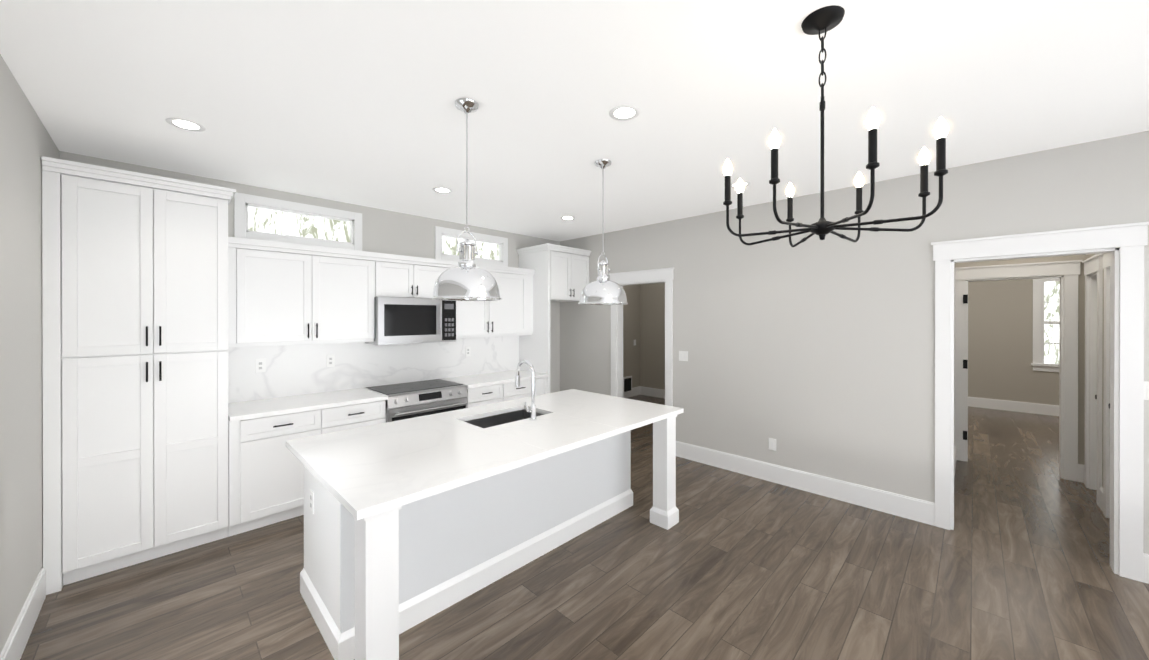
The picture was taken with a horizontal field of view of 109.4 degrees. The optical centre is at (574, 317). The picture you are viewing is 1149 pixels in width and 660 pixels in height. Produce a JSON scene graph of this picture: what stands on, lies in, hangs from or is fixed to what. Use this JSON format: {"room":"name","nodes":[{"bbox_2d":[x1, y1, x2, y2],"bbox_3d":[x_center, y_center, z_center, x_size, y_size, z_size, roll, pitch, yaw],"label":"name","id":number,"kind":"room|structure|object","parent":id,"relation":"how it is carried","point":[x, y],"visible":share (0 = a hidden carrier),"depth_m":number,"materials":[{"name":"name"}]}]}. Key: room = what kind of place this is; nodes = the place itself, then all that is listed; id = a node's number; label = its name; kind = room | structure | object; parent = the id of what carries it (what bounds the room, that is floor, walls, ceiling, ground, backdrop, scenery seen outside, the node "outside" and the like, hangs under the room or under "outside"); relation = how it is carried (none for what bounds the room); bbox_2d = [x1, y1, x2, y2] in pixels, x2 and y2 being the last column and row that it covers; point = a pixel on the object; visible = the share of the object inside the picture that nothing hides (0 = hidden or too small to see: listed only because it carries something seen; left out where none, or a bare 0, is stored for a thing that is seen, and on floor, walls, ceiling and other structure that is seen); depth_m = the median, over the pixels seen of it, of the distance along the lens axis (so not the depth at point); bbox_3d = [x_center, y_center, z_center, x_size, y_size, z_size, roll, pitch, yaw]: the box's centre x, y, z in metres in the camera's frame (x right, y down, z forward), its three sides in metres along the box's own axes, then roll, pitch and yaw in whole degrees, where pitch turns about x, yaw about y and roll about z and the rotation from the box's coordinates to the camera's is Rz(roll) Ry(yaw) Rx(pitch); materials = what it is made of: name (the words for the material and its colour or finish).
{"room":"kitchen","nodes":[
{"label":"kitchen","id":0,"kind":"room"},
{"bbox_2d":[0,54,63,653],"bbox_3d":[-1.097,0.247,0.306,7.310,2.900,0.120,0,0,45],"label":"wall","id":1,"kind":"structure","parent":0,"point":[24,138],"depth_m":2.03,"materials":[{"name":"grey paint"}]},
{"bbox_2d":[0,568,45,659],"bbox_3d":[-0.821,1.559,0.133,6.430,0.177,0.016,0,0,45],"label":"baseboard","id":2,"kind":"structure","parent":1,"relation":"attached to","point":[15,645],"depth_m":2.05,"materials":[{"name":"white wood"}]},
{"bbox_2d":[64,152,559,392],"bbox_3d":[-1.932,0.239,4.577,0.150,2.900,4.740,0,0,45],"label":"wall","id":3,"kind":"structure","parent":0,"point":[383,231],"depth_m":4.43,"materials":[{"name":"grey paint"}]},
{"bbox_2d":[248,207,349,241],"bbox_3d":[-2.606,-0.873,3.897,0.002,0.255,0.870,0,0,45],"label":"window","id":4,"kind":"structure","parent":3,"relation":"in","point":[267,221],"depth_m":3.87,"materials":[{"name":"clear glass"}]},
{"bbox_2d":[228,241,375,344],"bbox_3d":[-2.470,-0.189,3.713,0.327,0.796,1.125,0,0,45],"label":"upper cabinet","id":5,"kind":"object","parent":3,"relation":"attached to","point":[280,293],"depth_m":3.55,"materials":[{"name":"white paint"}]},
{"bbox_2d":[376,257,419,297],"bbox_3d":[-1.922,-0.397,4.271,0.327,0.383,0.440,0,0,45],"label":"upper cabinet","id":6,"kind":"object","parent":3,"relation":"attached to","point":[395,277],"depth_m":4.16,"materials":[{"name":"white paint"}]},
{"bbox_2d":[365,297,455,344],"bbox_3d":[-1.732,0.033,4.364,0.423,0.470,0.832,0,0,45],"label":"microwave","id":7,"kind":"object","parent":6,"relation":"attached to","point":[397,320],"visible":0.94,"depth_m":4.20,"materials":[{"name":"silver metal"}]},
{"bbox_2d":[420,261,455,298],"bbox_3d":[-1.665,-0.397,4.532,0.327,0.383,0.503,0,0,45],"label":"upper cabinet","id":8,"kind":"object","parent":3,"relation":"attached to","point":[430,271],"depth_m":4.40,"materials":[{"name":"white paint"}]},
{"bbox_2d":[442,236,498,259],"bbox_3d":[-1.323,-0.875,5.202,0.002,0.255,0.890,0,0,45],"label":"window","id":9,"kind":"structure","parent":3,"relation":"in","point":[449,245],"depth_m":5.29,"materials":[{"name":"clear glass"}]},
{"bbox_2d":[456,265,495,336],"bbox_3d":[-1.299,-0.192,4.905,0.327,0.796,0.541,0,0,45],"label":"upper cabinet","id":10,"kind":"object","parent":3,"relation":"attached to","point":[473,318],"depth_m":4.83,"materials":[{"name":"white paint"}]},
{"bbox_2d":[496,269,533,336],"bbox_3d":[-0.929,-0.192,5.281,0.327,0.796,0.757,0,0,45],"label":"upper cabinet","id":11,"kind":"object","parent":3,"relation":"attached to","point":[514,313],"depth_m":5.21,"materials":[{"name":"white paint"}]},
{"bbox_2d":[0,0,1148,241],"bbox_3d":[0.190,-1.207,2.347,8.700,0.100,5.200,0,0,45],"label":"ceiling","id":12,"kind":"structure","parent":0,"point":[346,100],"depth_m":2.08,"materials":[{"name":"white paint"}]},
{"bbox_2d":[165,118,205,131],"bbox_3d":[-2.328,-1.153,2.439,0.175,0.005,0.175,0,0,0],"label":"recessed light","id":13,"kind":"object","parent":12,"relation":"in","point":[180,123],"depth_m":2.43,"materials":[{"name":"white plastic"}]},
{"bbox_2d":[432,187,451,192],"bbox_3d":[-1.200,-1.156,3.700,0.175,0.005,0.175,0,0,0],"label":"recessed light","id":14,"kind":"object","parent":12,"relation":"in","point":[437,189],"depth_m":3.70,"materials":[{"name":"white plastic"}]},
{"bbox_2d":[431,98,501,300],"bbox_3d":[-0.583,-0.626,2.204,0.372,1.058,0.372,0,0,45],"label":"pendant light","id":15,"kind":"object","parent":12,"relation":"hanging from","point":[466,279],"visible":1,"depth_m":2.12,"materials":[{"name":"silver metal"}]},
{"bbox_2d":[561,216,574,219],"bbox_3d":[-0.078,-1.158,4.742,0.175,0.005,0.175,0,0,0],"label":"recessed light","id":16,"kind":"object","parent":12,"relation":"in","point":[564,217],"depth_m":4.75,"materials":[{"name":"white plastic"}]},
{"bbox_2d":[578,159,627,304],"bbox_3d":[0.213,-0.628,3.034,0.372,1.058,0.372,0,0,45],"label":"pendant light","id":17,"kind":"object","parent":12,"relation":"hanging from","point":[602,290],"visible":1,"depth_m":2.94,"materials":[{"name":"silver metal"}]},
{"bbox_2d":[609,105,639,120],"bbox_3d":[0.283,-1.153,2.299,0.175,0.005,0.175,0,0,0],"label":"recessed light","id":18,"kind":"object","parent":12,"relation":"in","point":[624,112],"depth_m":2.29,"materials":[{"name":"white plastic"}]},
{"bbox_2d":[731,181,750,187],"bbox_3d":[1.439,-1.155,3.546,0.175,0.005,0.175,0,0,0],"label":"recessed light","id":19,"kind":"object","parent":12,"relation":"in","point":[733,185],"depth_m":3.53,"materials":[{"name":"white"}]},
{"bbox_2d":[723,5,948,246],"bbox_3d":[0.961,-0.727,1.577,0.757,0.854,0.757,0,0,45],"label":"dining chandelier","id":20,"kind":"object","parent":12,"relation":"hanging from","point":[822,20],"visible":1,"depth_m":1.53,"materials":[{"name":"black metal"}]},
{"bbox_2d":[20,395,1148,659],"bbox_3d":[2.444,1.689,4.646,8.700,0.100,11.630,0,0,45],"label":"floor","id":21,"kind":"structure","parent":0,"point":[1012,565],"depth_m":2.46,"materials":[{"name":"brown wood"}]},
{"bbox_2d":[41,156,235,594],"bbox_3d":[-3.031,0.350,2.912,0.653,2.585,0.879,0,0,45],"label":"pantry cabinet","id":22,"kind":"object","parent":21,"relation":"on","point":[135,351],"visible":1,"depth_m":2.65,"materials":[{"name":"white paint"}]},
{"bbox_2d":[228,408,331,536],"bbox_3d":[-2.524,1.202,3.439,0.597,0.879,0.655,0,0,45],"label":"base cabinet","id":23,"kind":"object","parent":21,"relation":"on","point":[266,480],"depth_m":3.17,"materials":[{"name":"white paint"}]},
{"bbox_2d":[228,388,387,423],"bbox_3d":[-2.350,0.744,3.596,0.625,0.035,1.125,0,0,45],"label":"countertop","id":24,"kind":"structure","parent":23,"relation":"on","point":[279,405],"depth_m":3.49,"materials":[{"name":"white stone"}]},
{"bbox_2d":[332,400,385,431],"bbox_3d":[-2.175,1.201,3.795,0.597,0.879,0.598,0,0,45],"label":"base cabinet","id":25,"kind":"object","parent":21,"relation":"on","point":[351,416],"depth_m":3.62,"materials":[{"name":"white paint"}]},
{"bbox_2d":[366,379,467,422],"bbox_3d":[-1.637,1.181,4.273,0.692,0.918,0.832,0,0,45],"label":"range","id":26,"kind":"object","parent":21,"relation":"on","point":[408,400],"visible":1,"depth_m":4.09,"materials":[{"name":"silver metal"}]},
{"bbox_2d":[447,380,507,407],"bbox_3d":[-1.188,1.199,4.799,0.597,0.879,0.542,0,0,45],"label":"base cabinet","id":27,"kind":"object","parent":21,"relation":"on","point":[495,393],"depth_m":4.59,"materials":[{"name":"white paint"}]},
{"bbox_2d":[444,370,547,387],"bbox_3d":[-0.955,0.742,5.015,0.625,0.035,1.177,0,0,45],"label":"countertop","id":28,"kind":"structure","parent":27,"relation":"on","point":[485,378],"depth_m":4.84,"materials":[{"name":"white stone"}]},
{"bbox_2d":[300,416,678,659],"bbox_3d":[-0.416,1.203,2.836,1.189,0.879,2.366,0,0,45],"label":"kitchen island","id":29,"kind":"object","parent":21,"relation":"on","point":[409,523],"depth_m":2.35,"materials":[{"name":"white paint"}]},
{"bbox_2d":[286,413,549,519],"bbox_3d":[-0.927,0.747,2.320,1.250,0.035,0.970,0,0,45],"label":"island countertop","id":30,"kind":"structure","parent":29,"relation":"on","point":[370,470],"depth_m":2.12,"materials":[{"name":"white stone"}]},
{"bbox_2d":[442,400,621,455],"bbox_3d":[-0.366,0.746,2.891,1.250,0.035,0.630,0,0,45],"label":"island countertop","id":31,"kind":"structure","parent":29,"relation":"on","point":[559,433],"depth_m":2.67,"materials":[{"name":"white stone"}]},
{"bbox_2d":[514,360,537,419],"bbox_3d":[-0.374,0.517,2.949,0.228,0.422,0.102,0,0,45],"label":"faucet","id":32,"kind":"object","parent":31,"relation":"on","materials":[{"name":"silver metal"}]},
{"bbox_2d":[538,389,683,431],"bbox_3d":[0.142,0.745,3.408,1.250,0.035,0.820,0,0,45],"label":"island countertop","id":33,"kind":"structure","parent":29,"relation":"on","point":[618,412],"depth_m":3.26,"materials":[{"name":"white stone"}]},
{"bbox_2d":[466,408,545,427],"bbox_3d":[-0.509,0.864,3.031,0.394,0.226,0.654,0,0,45],"label":"sink","id":34,"kind":"object","parent":33,"relation":"in","point":[515,413],"depth_m":3.21,"materials":[{"name":"black metal"}]},
{"bbox_2d":[508,380,539,400],"bbox_3d":[-0.881,1.199,5.111,0.597,0.879,0.590,0,0,45],"label":"base cabinet","id":35,"kind":"object","parent":21,"relation":"on","point":[524,391],"depth_m":4.94,"materials":[{"name":"white paint"}]},
{"bbox_2d":[540,376,547,394],"bbox_3d":[-0.654,1.198,5.342,0.597,0.879,0.288,0,0,45],"label":"base cabinet","id":36,"kind":"object","parent":21,"relation":"on","point":[543,383],"depth_m":5.20,"materials":[{"name":"white paint"}]},
{"bbox_2d":[516,243,590,392],"bbox_3d":[-0.283,0.344,5.707,0.653,2.585,0.829,0,0,45],"label":"tall cabinet","id":37,"kind":"object","parent":21,"relation":"on","point":[561,273],"visible":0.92,"depth_m":5.41,"materials":[{"name":"white paint"}]},
{"bbox_2d":[560,131,1148,574],"bbox_3d":[2.149,0.240,3.986,7.840,2.900,0.120,0,0,45],"label":"wall","id":38,"kind":"structure","parent":0,"point":[814,354],"depth_m":3.68,"materials":[{"name":"grey paint"}]},
{"bbox_2d":[679,351,687,360],"bbox_3d":[1.271,0.449,4.755,0.115,0.115,0.009,0,0,45],"label":"light switch","id":39,"kind":"object","parent":38,"relation":"attached to","point":[683,355],"depth_m":4.75,"materials":[{"name":"white plastic"}]},
{"bbox_2d":[769,438,775,450],"bbox_3d":[1.976,1.265,4.064,0.072,0.115,0.009,0,0,45],"label":"outlet","id":40,"kind":"object","parent":38,"relation":"attached to","point":[772,442],"depth_m":4.06,"materials":[{"name":"white plastic"}]},
{"bbox_2d":[676,441,934,525],"bbox_3d":[2.005,1.552,4.035,2.350,0.177,0.016,0,0,45],"label":"baseboard","id":41,"kind":"structure","parent":38,"relation":"attached to","point":[840,490],"depth_m":3.77,"materials":[{"name":"white wood"}]},
{"bbox_2d":[1143,553,1148,583],"bbox_3d":[4.166,1.556,1.911,1.770,0.177,0.016,0,0,45],"label":"baseboard","id":42,"kind":"structure","parent":38,"relation":"attached to","point":[1145,556],"depth_m":2.52,"materials":[{"name":"white wood"}]},
{"bbox_2d":[1144,381,1148,399],"bbox_3d":[3.571,0.454,2.494,0.115,0.115,0.009,0,0,45],"label":"light switch","id":43,"kind":"object","parent":38,"relation":"attached to","point":[1146,383],"depth_m":2.52,"materials":[{"name":"white plastic"}]},
{"bbox_2d":[623,253,1109,486],"bbox_3d":[4.489,0.236,6.082,8.240,2.900,6.150,0,0,45],"label":"wall","id":44,"kind":"structure","parent":0,"point":[1000,338],"depth_m":7.24,"materials":[{"name":"beige paint"}]},
{"bbox_2d":[623,340,635,393],"bbox_3d":[1.133,0.997,8.351,0.027,1.070,0.460,0,0,45],"label":"air vent","id":45,"kind":"object","parent":44,"relation":"in","point":[627,384],"visible":0.88,"depth_m":8.28,"materials":[{"name":"black metal"}]},
{"bbox_2d":[623,386,639,397],"bbox_3d":[0.444,1.545,7.663,0.016,0.177,2.730,0,0,45],"label":"baseboard","id":46,"kind":"structure","parent":44,"relation":"attached to","point":[635,390],"depth_m":8.45,"materials":[{"name":"white"}]},
{"bbox_2d":[640,386,664,397],"bbox_3d":[2.334,1.545,7.708,2.610,0.177,0.016,0,0,45],"label":"baseboard","id":47,"kind":"structure","parent":44,"relation":"attached to","point":[654,392],"depth_m":8.41,"materials":[{"name":"white"}]},
{"bbox_2d":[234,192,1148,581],"bbox_3d":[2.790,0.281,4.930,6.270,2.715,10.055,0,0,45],"label":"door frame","id":48,"kind":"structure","parent":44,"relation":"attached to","point":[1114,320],"depth_m":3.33,"materials":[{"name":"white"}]},
{"bbox_2d":[963,295,967,439],"bbox_3d":[4.232,0.607,4.961,0.806,2.038,0.190,0,0,45],"label":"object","id":49,"kind":"structure","parent":48,"relation":"attached to","point":[965,362],"depth_m":4.62,"materials":[{"name":"black metal"}]},
{"bbox_2d":[954,444,956,475],"bbox_3d":[3.693,1.552,3.978,0.016,0.177,2.030,0,0,45],"label":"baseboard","id":50,"kind":"structure","parent":44,"relation":"attached to","point":[955,447],"depth_m":4.42,"materials":[{"name":"white wood"}]},
{"bbox_2d":[968,397,1058,415],"bbox_3d":[7.589,1.546,7.169,5.100,0.177,0.016,0,0,45],"label":"baseboard","id":51,"kind":"structure","parent":44,"relation":"attached to","point":[1035,408],"depth_m":7.09,"materials":[{"name":"white wood"}]},
{"bbox_2d":[1044,281,1059,363],"bbox_3d":[8.208,0.085,6.668,0.760,1.380,0.002,0,0,45],"label":"window","id":52,"kind":"structure","parent":44,"relation":"in","point":[1051,289],"depth_m":6.85,"materials":[{"name":"clear glass"}]},
{"bbox_2d":[1078,464,1084,481],"bbox_3d":[5.872,1.553,3.439,2.260,0.177,0.016,0,0,45],"label":"baseboard","id":53,"kind":"structure","parent":44,"relation":"attached to","point":[1081,468],"depth_m":4.05,"materials":[{"name":"white wood"}]}
]}

